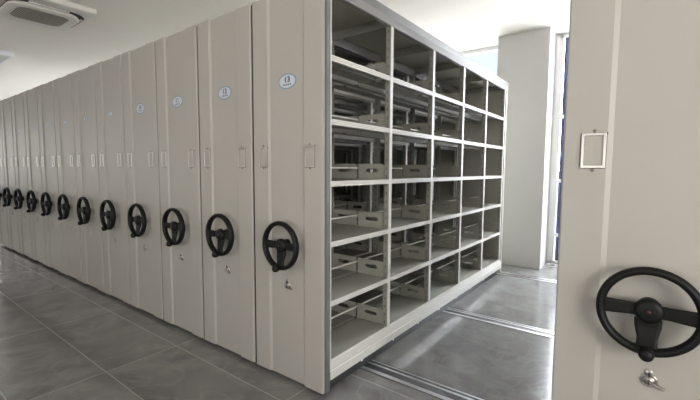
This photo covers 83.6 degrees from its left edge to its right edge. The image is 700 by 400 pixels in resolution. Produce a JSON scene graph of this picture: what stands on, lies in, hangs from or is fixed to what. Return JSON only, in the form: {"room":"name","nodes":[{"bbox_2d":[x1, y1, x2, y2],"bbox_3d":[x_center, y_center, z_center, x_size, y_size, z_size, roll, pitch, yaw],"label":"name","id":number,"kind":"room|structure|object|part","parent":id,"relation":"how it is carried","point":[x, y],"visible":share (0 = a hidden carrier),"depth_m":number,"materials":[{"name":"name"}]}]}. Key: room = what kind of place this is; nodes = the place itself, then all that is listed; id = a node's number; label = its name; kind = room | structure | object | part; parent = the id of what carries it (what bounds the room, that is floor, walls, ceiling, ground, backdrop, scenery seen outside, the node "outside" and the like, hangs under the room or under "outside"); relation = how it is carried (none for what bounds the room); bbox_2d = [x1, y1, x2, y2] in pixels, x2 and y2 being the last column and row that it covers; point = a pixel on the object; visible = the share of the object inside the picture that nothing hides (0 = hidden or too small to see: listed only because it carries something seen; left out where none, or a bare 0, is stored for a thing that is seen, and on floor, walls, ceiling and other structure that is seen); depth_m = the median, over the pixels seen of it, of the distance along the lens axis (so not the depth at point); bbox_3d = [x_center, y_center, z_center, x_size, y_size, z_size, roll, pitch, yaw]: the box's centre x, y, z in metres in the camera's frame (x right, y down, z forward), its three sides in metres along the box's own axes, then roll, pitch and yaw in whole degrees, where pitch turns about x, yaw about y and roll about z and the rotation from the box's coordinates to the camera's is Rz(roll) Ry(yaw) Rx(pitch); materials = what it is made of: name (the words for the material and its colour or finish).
{"room":"archive storage room","nodes":[
{"label":"archive storage room","id":0,"kind":"room"},
{"bbox_2d":[0,244,557,399],"bbox_3d":[-4.241,1.014,5.042,18.600,0.120,10.170,4,6,37],"label":"floor","id":1,"kind":"structure","parent":0,"point":[62,337],"depth_m":2.95,"materials":[{"name":"grey tile"}]},
{"bbox_2d":[0,99,8,247],"bbox_3d":[-4.866,-0.525,7.973,0.626,2.466,3.669,4,6,37],"label":"shelving unit","id":2,"kind":"object","parent":1,"relation":"on","point":[4,236],"visible":0.1,"depth_m":6.57,"materials":[{"name":"paint"}]},
{"bbox_2d":[0,95,19,252],"bbox_3d":[-4.364,-0.491,7.593,0.626,2.466,3.669,4,6,37],"label":"shelving unit","id":3,"kind":"object","parent":1,"relation":"on","point":[5,105],"visible":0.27,"depth_m":6.24,"materials":[{"name":"paint"}]},
{"bbox_2d":[11,90,32,258],"bbox_3d":[-3.863,-0.458,7.213,0.626,2.466,3.669,4,6,37],"label":"shelving unit","id":4,"kind":"object","parent":1,"relation":"on","point":[17,104],"visible":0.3,"depth_m":5.85,"materials":[{"name":"paint"}]},
{"bbox_2d":[23,87,46,264],"bbox_3d":[-3.361,-0.425,6.834,0.626,2.466,3.669,4,6,37],"label":"shelving unit","id":5,"kind":"object","parent":1,"relation":"on","point":[33,197],"visible":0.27,"depth_m":5.47,"materials":[{"name":"paint"}]},
{"bbox_2d":[37,81,62,272],"bbox_3d":[-2.859,-0.392,6.454,0.626,2.466,3.669,4,6,37],"label":"shelving unit","id":6,"kind":"object","parent":1,"relation":"on","point":[45,92],"visible":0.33,"depth_m":5.08,"materials":[{"name":"paint"}]},
{"bbox_2d":[53,73,81,281],"bbox_3d":[-2.358,-0.358,6.074,0.626,2.466,3.669,4,6,37],"label":"shelving unit","id":7,"kind":"object","parent":1,"relation":"on","point":[67,200],"visible":0.27,"depth_m":4.70,"materials":[{"name":"paint"}]},
{"bbox_2d":[72,65,104,291],"bbox_3d":[-1.856,-0.325,5.695,0.626,2.466,3.669,4,6,37],"label":"shelving unit","id":8,"kind":"object","parent":1,"relation":"on","point":[83,81],"visible":0.24,"depth_m":4.32,"materials":[{"name":"paint"}]},
{"bbox_2d":[94,54,347,303],"bbox_3d":[-1.354,-0.292,5.315,0.626,2.466,3.669,4,6,37],"label":"shelving unit","id":9,"kind":"object","parent":1,"relation":"on","point":[108,73],"visible":0.32,"depth_m":3.94,"materials":[{"name":"paint"}]},
{"bbox_3d":[-2.390,-0.185,3.970,0.609,2.407,0.050,4,6,37],"label":"panel","id":10,"kind":"part","parent":9,"relation":"part of","materials":[{"name":"paint"}]},
{"bbox_2d":[122,41,373,319],"bbox_3d":[-0.853,-0.258,4.936,0.626,2.466,3.669,4,6,37],"label":"shelving unit","id":11,"kind":"object","parent":1,"relation":"on","point":[139,64],"visible":0.3,"depth_m":3.56,"materials":[{"name":"paint"}]},
{"bbox_3d":[-1.888,-0.152,3.591,0.609,2.407,0.050,4,6,37],"label":"panel","id":12,"kind":"part","parent":11,"relation":"part of","materials":[{"name":"paint"}]},
{"bbox_2d":[155,25,416,337],"bbox_3d":[-0.351,-0.225,4.556,0.626,2.466,3.669,4,6,37],"label":"shelving unit","id":13,"kind":"object","parent":1,"relation":"on","point":[177,78],"visible":0.27,"depth_m":3.18,"materials":[{"name":"paint"}]},
{"bbox_3d":[-1.455,0.353,3.164,0.045,0.045,0.055,4,6,37],"label":"crank knob","id":14,"kind":"part","parent":13,"relation":"part of","materials":[{"name":"plastic"}]},
{"bbox_3d":[-1.387,-0.119,3.211,0.609,2.407,0.050,4,6,37],"label":"panel","id":15,"kind":"part","parent":13,"relation":"part of","materials":[{"name":"paint"}]},
{"bbox_3d":[0.737,-0.325,5.989,0.612,2.400,0.065,4,6,37],"label":"panel","id":16,"kind":"part","parent":13,"relation":"part of","materials":[{"name":"paint"}]},
{"bbox_2d":[197,2,458,361],"bbox_3d":[0.151,-0.192,4.176,0.626,2.466,3.669,4,6,37],"label":"shelving unit","id":17,"kind":"object","parent":1,"relation":"on","point":[225,42],"visible":0.44,"depth_m":2.85,"materials":[{"name":"paint"}]},
{"bbox_3d":[-0.953,0.387,2.785,0.045,0.045,0.055,4,6,37],"label":"crank knob","id":18,"kind":"part","parent":17,"relation":"part of","materials":[{"name":"plastic"}]},
{"bbox_3d":[-0.885,-0.086,2.831,0.609,2.407,0.050,4,6,37],"label":"panel","id":19,"kind":"part","parent":17,"relation":"part of","materials":[{"name":"paint"}]},
{"bbox_3d":[-0.023,-1.341,3.845,0.500,0.063,0.024,4,6,37],"label":"cross rail","id":20,"kind":"part","parent":17,"relation":"part of","materials":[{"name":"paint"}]},
{"bbox_3d":[0.390,-1.381,4.388,0.500,0.063,0.024,4,6,37],"label":"cross rail","id":21,"kind":"part","parent":17,"relation":"part of","materials":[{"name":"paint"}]},
{"bbox_3d":[1.238,-0.292,5.609,0.612,2.400,0.065,4,6,37],"label":"panel","id":22,"kind":"part","parent":17,"relation":"part of","materials":[{"name":"paint"}]},
{"bbox_2d":[252,0,508,393],"bbox_3d":[0.652,-0.158,3.796,0.626,2.466,3.669,4,6,37],"label":"shelving unit","id":23,"kind":"object","parent":1,"relation":"on","point":[319,321],"visible":1,"depth_m":2.82,"materials":[{"name":"paint"}]},
{"bbox_3d":[-0.452,0.420,2.405,0.045,0.045,0.055,4,6,37],"label":"crank knob","id":24,"kind":"part","parent":23,"relation":"part of","materials":[{"name":"plastic"}]},
{"bbox_3d":[-0.383,-0.052,2.452,0.609,2.407,0.050,4,6,37],"label":"panel","id":25,"kind":"part","parent":23,"relation":"part of","materials":[{"name":"paint"}]},
{"bbox_3d":[0.065,-1.267,2.924,0.500,0.063,0.024,4,6,37],"label":"cross rail","id":26,"kind":"part","parent":23,"relation":"part of","materials":[{"name":"metal"}]},
{"bbox_3d":[0.478,-1.307,3.466,0.500,0.063,0.024,4,6,37],"label":"cross rail","id":27,"kind":"part","parent":23,"relation":"part of","materials":[{"name":"metal"}]},
{"bbox_3d":[0.913,0.935,3.757,0.048,0.107,3.467,4,6,37],"label":"sill","id":28,"kind":"part","parent":23,"relation":"part of","materials":[{"name":"paint"}]},
{"bbox_3d":[0.891,-1.348,4.008,0.500,0.063,0.024,4,6,37],"label":"cross rail","id":29,"kind":"part","parent":23,"relation":"part of","materials":[{"name":"metal"}]},
{"bbox_3d":[1.304,-1.389,4.551,0.500,0.063,0.024,4,6,37],"label":"cross rail","id":30,"kind":"part","parent":23,"relation":"part of","materials":[{"name":"metal"}]},
{"bbox_3d":[1.718,-1.429,5.093,0.500,0.063,0.024,4,6,37],"label":"cross rail","id":31,"kind":"part","parent":23,"relation":"part of","materials":[{"name":"metal"}]},
{"bbox_3d":[1.740,-0.259,5.230,0.612,2.400,0.065,4,6,37],"label":"panel","id":32,"kind":"part","parent":23,"relation":"part of","materials":[{"name":"paint"}]},
{"bbox_2d":[360,359,484,399],"bbox_3d":[-1.990,1.018,4.367,10.000,0.004,0.160,4,6,37],"label":"rail","id":33,"kind":"object","parent":1,"relation":"on","point":[435,389],"visible":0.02,"depth_m":2.53,"materials":[{"name":"metal"}]},
{"bbox_2d":[442,307,553,338],"bbox_3d":[-1.167,0.938,5.447,10.000,0.004,0.160,4,6,37],"label":"rail","id":34,"kind":"object","parent":1,"relation":"on","point":[521,327],"visible":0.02,"depth_m":3.53,"materials":[{"name":"metal"}]},
{"bbox_2d":[497,271,556,283],"bbox_3d":[-0.105,0.833,6.840,10.000,0.004,0.160,4,6,37],"label":"rail","id":35,"kind":"object","parent":1,"relation":"on","point":[501,272],"visible":0.02,"depth_m":5.01,"materials":[{"name":"metal"}]},
{"bbox_2d":[551,0,699,399],"bbox_3d":[2.106,-0.062,2.696,0.626,2.466,3.669,4,6,37],"label":"shelving unit","id":36,"kind":"object","parent":1,"relation":"on","point":[627,310],"visible":1,"depth_m":1.38,"materials":[{"name":"paint"}]},
{"bbox_3d":[0.993,0.516,1.312,0.045,0.045,0.055,4,6,37],"label":"crank knob","id":37,"kind":"part","parent":36,"relation":"part of","materials":[{"name":"plastic"}]},
{"bbox_3d":[1.069,0.649,1.364,0.013,0.022,0.049,-3,6,-38],"label":"lock lever","id":38,"kind":"part","parent":36,"relation":"part of","materials":[{"name":"silver metal"}]},
{"bbox_2d":[0,0,570,100],"bbox_3d":[-4.220,-2.360,4.774,18.600,0.120,10.170,4,6,37],"label":"ceiling","id":39,"kind":"structure","parent":0,"point":[42,55],"depth_m":5.21,"materials":[{"name":"paint"}]},
{"bbox_2d":[0,50,13,64],"bbox_3d":[-6.391,-2.397,6.346,1.204,0.079,1.204,4,6,37],"label":"ceiling lamp","id":40,"kind":"object","parent":39,"relation":"attached to","point":[4,55],"visible":1,"depth_m":6.44,"materials":[{"name":"white plastic"}]},
{"bbox_2d":[0,55,10,62],"bbox_3d":[-6.394,-2.361,6.348,1.140,0.005,1.140,4,6,37],"label":"diffuser","id":41,"kind":"object","parent":40,"relation":"attached to","point":[3,58],"depth_m":6.56,"materials":[{"name":"white plastic"}]},
{"bbox_2d":[0,0,96,31],"bbox_3d":[-3.716,-2.236,4.688,1.050,0.106,0.840,4,6,37],"label":"air conditioner","id":42,"kind":"object","parent":39,"relation":"attached to","point":[60,15],"visible":1,"depth_m":4.60,"materials":[{"name":"plastic"}]},
{"bbox_2d":[10,7,68,26],"bbox_3d":[-3.716,-2.186,4.692,0.450,0.008,0.500,4,6,37],"label":"grille","id":43,"kind":"object","parent":42,"relation":"attached to","point":[25,13],"depth_m":4.66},
{"bbox_2d":[460,32,568,264],"bbox_3d":[-1.245,-0.967,8.827,18.200,3.264,0.200,4,6,37],"label":"wall","id":44,"kind":"structure","parent":0,"point":[567,32],"depth_m":5.60,"materials":[{"name":"paint"}]},
{"bbox_2d":[461,46,497,75],"bbox_3d":[-2.749,-1.071,9.934,12.860,3.238,0.108,4,6,37],"label":"window","id":45,"kind":"structure","parent":44,"relation":"in","point":[487,58],"depth_m":6.12,"materials":[{"name":"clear glass"}]},
{"bbox_2d":[546,33,568,263],"bbox_3d":[3.854,-0.633,4.937,2.355,3.238,0.108,4,6,37],"label":"window","id":46,"kind":"structure","parent":44,"relation":"in","point":[562,40],"depth_m":5.57,"materials":[{"name":"clear glass"}]},
{"bbox_3d":[3.855,-0.633,4.938,2.255,3.138,0.006,4,6,37],"label":"pane","id":47,"kind":"part","parent":46,"relation":"part of","materials":[{"name":"clear glass"}]},
{"bbox_3d":[3.021,-0.689,5.573,0.045,3.138,0.080,4,6,37],"label":"sash post","id":48,"kind":"part","parent":46,"relation":"part of","materials":[{"name":"grey metal"}]},
{"bbox_2d":[497,27,555,269],"bbox_3d":[2.483,-0.690,5.644,0.674,3.264,0.377,4,6,37],"label":"wall pillar","id":49,"kind":"structure","parent":0,"point":[526,60],"depth_m":5.44,"materials":[{"name":"paint"}]}
]}

